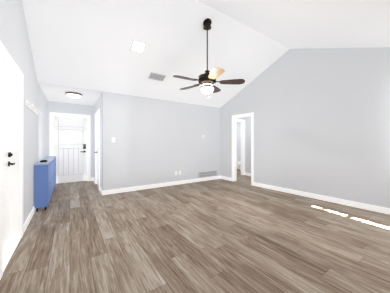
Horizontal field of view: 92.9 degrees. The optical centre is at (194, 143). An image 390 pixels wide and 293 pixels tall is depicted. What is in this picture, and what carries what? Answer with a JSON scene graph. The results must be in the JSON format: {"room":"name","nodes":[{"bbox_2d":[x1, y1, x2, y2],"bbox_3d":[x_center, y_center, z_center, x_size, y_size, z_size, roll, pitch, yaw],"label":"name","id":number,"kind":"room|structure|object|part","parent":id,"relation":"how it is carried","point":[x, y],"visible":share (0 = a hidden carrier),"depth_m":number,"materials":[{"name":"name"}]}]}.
{"room":"living room","nodes":[
{"label":"living room","id":0,"kind":"room"},
{"bbox_2d":[0,0,47,224],"bbox_3d":[-2.063,-0.655,1.968,0.160,3.750,8.370,0,0,-34],"label":"wall","id":1,"kind":"structure","parent":0,"point":[14,38],"depth_m":2.79,"materials":[{"name":"paint"}]},
{"bbox_2d":[3,72,14,250],"bbox_3d":[-2.073,0.205,1.991,0.100,2.006,0.776,0,0,-34],"label":"entry door","id":2,"kind":"structure","parent":1,"relation":"in","point":[7,154],"depth_m":2.17,"materials":[{"name":"white paint"}]},
{"bbox_3d":[-2.098,0.205,1.974,0.040,2.006,0.776,0,0,-34],"label":"panel","id":3,"kind":"part","parent":2,"relation":"part of","materials":[{"name":"white paint"}]},
{"bbox_3d":[-2.204,0.194,2.221,0.060,0.172,0.152,0,0,-34],"label":"handle","id":4,"kind":"part","parent":2,"relation":"part of","materials":[{"name":"black metal"}]},
{"bbox_2d":[0,41,22,279],"bbox_3d":[-2.070,0.155,1.994,0.178,2.130,1.000,0,0,-34],"label":"trim","id":5,"kind":"structure","parent":1,"relation":"attached to","point":[16,158],"depth_m":2.32,"materials":[{"name":"white paint"}]},
{"bbox_2d":[23,207,35,233],"bbox_3d":[-3.268,1.170,3.923,0.030,0.100,3.540,0,0,-34],"label":"baseboard","id":6,"kind":"structure","parent":1,"relation":"attached to","point":[28,219],"depth_m":2.78,"materials":[{"name":"white paint"}]},
{"bbox_2d":[25,99,41,114],"bbox_3d":[-2.697,-0.580,3.126,0.084,0.080,1.200,0,0,-34],"label":"coat rack","id":7,"kind":"object","parent":1,"relation":"attached to","point":[31,107],"visible":1,"depth_m":2.93,"materials":[{"name":"white plastic"}]},
{"bbox_2d":[48,101,93,177],"bbox_3d":[-3.769,-0.025,5.793,1.290,2.490,0.120,0,0,-34],"label":"wall","id":8,"kind":"structure","parent":0,"point":[60,107],"depth_m":5.76,"materials":[{"name":"paint"}]},
{"bbox_2d":[54,116,86,183],"bbox_3d":[-3.829,0.200,5.731,0.856,2.016,0.105,0,0,-34],"label":"front door","id":9,"kind":"structure","parent":8,"relation":"in","point":[70,143],"depth_m":5.73,"materials":[{"name":"white paint"}]},
{"bbox_3d":[-3.845,-0.190,5.754,0.200,0.360,0.010,0,0,-34],"label":"glass","id":10,"kind":"part","parent":9,"relation":"part of","materials":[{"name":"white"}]},
{"bbox_3d":[-3.555,0.165,5.889,0.155,0.270,0.060,0,0,-34],"label":"handle","id":11,"kind":"part","parent":9,"relation":"part of","materials":[{"name":"black metal"}]},
{"bbox_2d":[50,112,90,180],"bbox_3d":[-3.834,0.160,5.738,1.040,2.120,0.138,0,0,-34],"label":"door frame","id":12,"kind":"structure","parent":8,"relation":"attached to","point":[52,115],"depth_m":5.88,"materials":[{"name":"white paint"}]},
{"bbox_2d":[94,93,101,188],"bbox_3d":[-2.750,-0.025,5.328,0.120,2.490,2.030,0,0,-34],"label":"wall","id":13,"kind":"structure","parent":0,"point":[97,104],"depth_m":4.68,"materials":[{"name":"paint"}]},
{"bbox_2d":[94,115,98,185],"bbox_3d":[-2.738,0.205,5.228,0.103,2.006,0.846,0,0,-34],"label":"closet door","id":14,"kind":"structure","parent":13,"relation":"in","point":[97,151],"depth_m":5.37,"materials":[{"name":"white paint"}]},
{"bbox_3d":[-2.699,0.205,5.224,0.043,2.006,0.796,0,0,-34],"label":"panel","id":15,"kind":"part","parent":14,"relation":"part of","materials":[{"name":"white paint"}]},
{"bbox_2d":[95,109,99,186],"bbox_3d":[-2.693,0.165,5.228,0.138,2.110,0.980,0,0,-34],"label":"trim","id":16,"kind":"structure","parent":13,"relation":"attached to","point":[97,113],"depth_m":5.54,"materials":[{"name":"white paint"}]},
{"bbox_2d":[22,0,288,107],"bbox_3d":[0.392,-1.820,6.054,8.980,1.200,4.700,0,0,-34],"label":"ceiling","id":17,"kind":"structure","parent":0,"point":[85,44],"depth_m":3.61,"materials":[{"name":"white paint"}]},
{"bbox_2d":[65,92,81,97],"bbox_3d":[-2.981,-1.180,4.563,0.350,0.118,0.350,0,0,-34],"label":"light","id":18,"kind":"object","parent":17,"relation":"attached to","point":[73,94],"visible":1,"depth_m":4.47,"materials":[{"name":"silver metal"}]},
{"bbox_2d":[131,40,145,53],"bbox_3d":[-1.069,-1.818,3.499,0.236,0.009,0.236,0,-24,-34],"label":"recessed light","id":19,"kind":"object","parent":17,"relation":"in","point":[138,46],"visible":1,"depth_m":3.49,"materials":[{"name":"white plastic"}]},
{"bbox_2d":[148,72,165,81],"bbox_3d":[-0.885,-1.548,4.334,0.380,0.011,0.210,0,-25,-34],"label":"ceiling vent","id":20,"kind":"object","parent":17,"relation":"in","point":[156,76],"visible":1,"depth_m":4.33,"materials":[{"name":"grey metal"}]},
{"bbox_2d":[173,18,244,96],"bbox_3d":[0.180,-1.502,3.353,1.256,1.455,1.292,0,0,-34],"label":"ceiling fan","id":21,"kind":"object","parent":17,"relation":"hanging from","point":[206,80],"visible":1,"depth_m":3.29,"materials":[{"name":"brown metal"}]},
{"bbox_3d":[-0.115,-1.100,3.180,0.575,0.041,0.190,0,0,-34],"label":"blade","id":22,"kind":"part","parent":21,"relation":"part of","materials":[{"name":"brown wood"}]},
{"bbox_3d":[-0.091,-1.100,3.610,0.239,0.041,0.563,0,0,-34],"label":"blade","id":23,"kind":"part","parent":21,"relation":"part of","materials":[{"name":"brown wood"}]},
{"bbox_3d":[0.223,-0.992,3.371,0.236,0.201,0.236,0,0,-34],"label":"glass","id":24,"kind":"part","parent":21,"relation":"part of","materials":[{"name":"white glass"}]},
{"bbox_3d":[0.223,-1.613,3.371,0.320,1.233,0.320,0,0,-34],"label":"motor","id":25,"kind":"part","parent":21,"relation":"part of","materials":[{"name":"brown metal"}]},
{"bbox_3d":[0.369,-1.100,3.742,0.507,0.041,0.373,0,0,-34],"label":"blade","id":26,"kind":"part","parent":21,"relation":"part of","materials":[{"name":"brown wood"}]},
{"bbox_3d":[0.291,-1.100,2.980,0.286,0.041,0.550,0,0,-34],"label":"blade","id":27,"kind":"part","parent":21,"relation":"part of","materials":[{"name":"brown metal"}]},
{"bbox_3d":[0.621,-1.100,3.331,0.481,0.041,0.412,0,0,-34],"label":"blade","id":28,"kind":"part","parent":21,"relation":"part of","materials":[{"name":"brown wood"}]},
{"bbox_2d":[102,91,244,190],"bbox_3d":[0.322,-0.655,6.104,6.080,3.750,0.120,0,0,-34],"label":"wall","id":29,"kind":"structure","parent":0,"point":[158,141],"depth_m":5.10,"materials":[{"name":"paint"}]},
{"bbox_2d":[102,176,219,194],"bbox_3d":[-0.587,1.170,5.409,3.824,0.100,0.014,0,0,-34],"label":"baseboard","id":30,"kind":"structure","parent":29,"relation":"attached to","point":[121,190],"depth_m":5.07,"materials":[{"name":"white paint"}]},
{"bbox_2d":[198,170,216,177],"bbox_3d":[0.433,1.012,6.099,0.780,0.185,0.012,0,0,-34],"label":"air vent","id":31,"kind":"object","parent":29,"relation":"in","point":[207,174],"visible":1,"depth_m":6.09,"materials":[{"name":"grey metal"}]},
{"bbox_2d":[0,169,389,292],"bbox_3d":[1.475,1.280,4.403,9.030,0.120,8.650,0,0,-34],"label":"floor","id":32,"kind":"structure","parent":0,"point":[241,234],"depth_m":2.25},
{"bbox_2d":[34,160,53,211],"bbox_3d":[-2.962,0.805,3.635,0.190,0.830,0.780,0,0,-34],"label":"base cabinet","id":33,"kind":"object","parent":32,"relation":"on","point":[44,177],"depth_m":3.33,"materials":[{"name":"blue wood"}]},
{"bbox_2d":[38,156,53,163],"bbox_3d":[-3.398,0.380,4.282,0.190,0.020,2.360,0,0,-34],"label":"countertop","id":34,"kind":"structure","parent":33,"relation":"on","point":[47,161],"depth_m":3.75,"materials":[{"name":"white"}]},
{"bbox_2d":[54,156,55,186],"bbox_3d":[-3.834,0.805,4.928,0.190,0.830,0.780,0,0,-34],"label":"base cabinet","id":35,"kind":"object","parent":32,"relation":"on","point":[54,156],"depth_m":4.94,"materials":[{"name":"blue"}]},
{"bbox_2d":[245,116,250,172],"bbox_3d":[2.431,0.000,6.428,0.120,2.440,1.680,0,0,-34],"label":"wall","id":36,"kind":"structure","parent":0,"point":[247,144],"depth_m":6.95,"materials":[{"name":"paint"}]},
{"bbox_2d":[237,119,250,175],"bbox_3d":[1.855,0.168,6.191,1.100,2.105,1.690,0,0,-34],"label":"trim","id":37,"kind":"structure","parent":36,"relation":"attached to","point":[242,121],"depth_m":7.08,"materials":[{"name":"white paint"}]},
{"bbox_2d":[198,0,389,48],"bbox_3d":[1.608,-1.590,1.658,6.080,1.660,3.950,0,0,-34],"label":"ceiling","id":38,"kind":"structure","parent":0,"point":[296,24],"depth_m":2.88,"materials":[{"name":"white paint"}]},
{"bbox_2d":[220,47,389,208],"bbox_3d":[2.788,-0.655,3.990,0.120,3.750,6.401,0,0,-37],"label":"wall","id":39,"kind":"structure","parent":0,"point":[322,121],"depth_m":3.97,"materials":[{"name":"paint"}]},
{"bbox_2d":[220,176,231,180],"bbox_3d":[1.034,1.170,6.173,0.045,0.100,0.499,0,0,-34],"label":"baseboard","id":40,"kind":"structure","parent":39,"relation":"attached to","point":[221,177],"depth_m":6.17,"materials":[{"name":"white paint"}]},
{"bbox_2d":[232,112,253,185],"bbox_3d":[1.488,0.168,5.690,0.156,2.105,0.810,0,0,-37],"label":"door frame","id":41,"kind":"structure","parent":39,"relation":"attached to","point":[234,147],"depth_m":5.92,"materials":[{"name":"white paint"}]},
{"bbox_2d":[254,182,389,214],"bbox_3d":[3.181,1.170,3.365,0.306,0.100,4.923,0,0,-34],"label":"baseboard","id":42,"kind":"structure","parent":39,"relation":"attached to","point":[333,200],"depth_m":3.84,"materials":[{"name":"white paint"}]}
]}

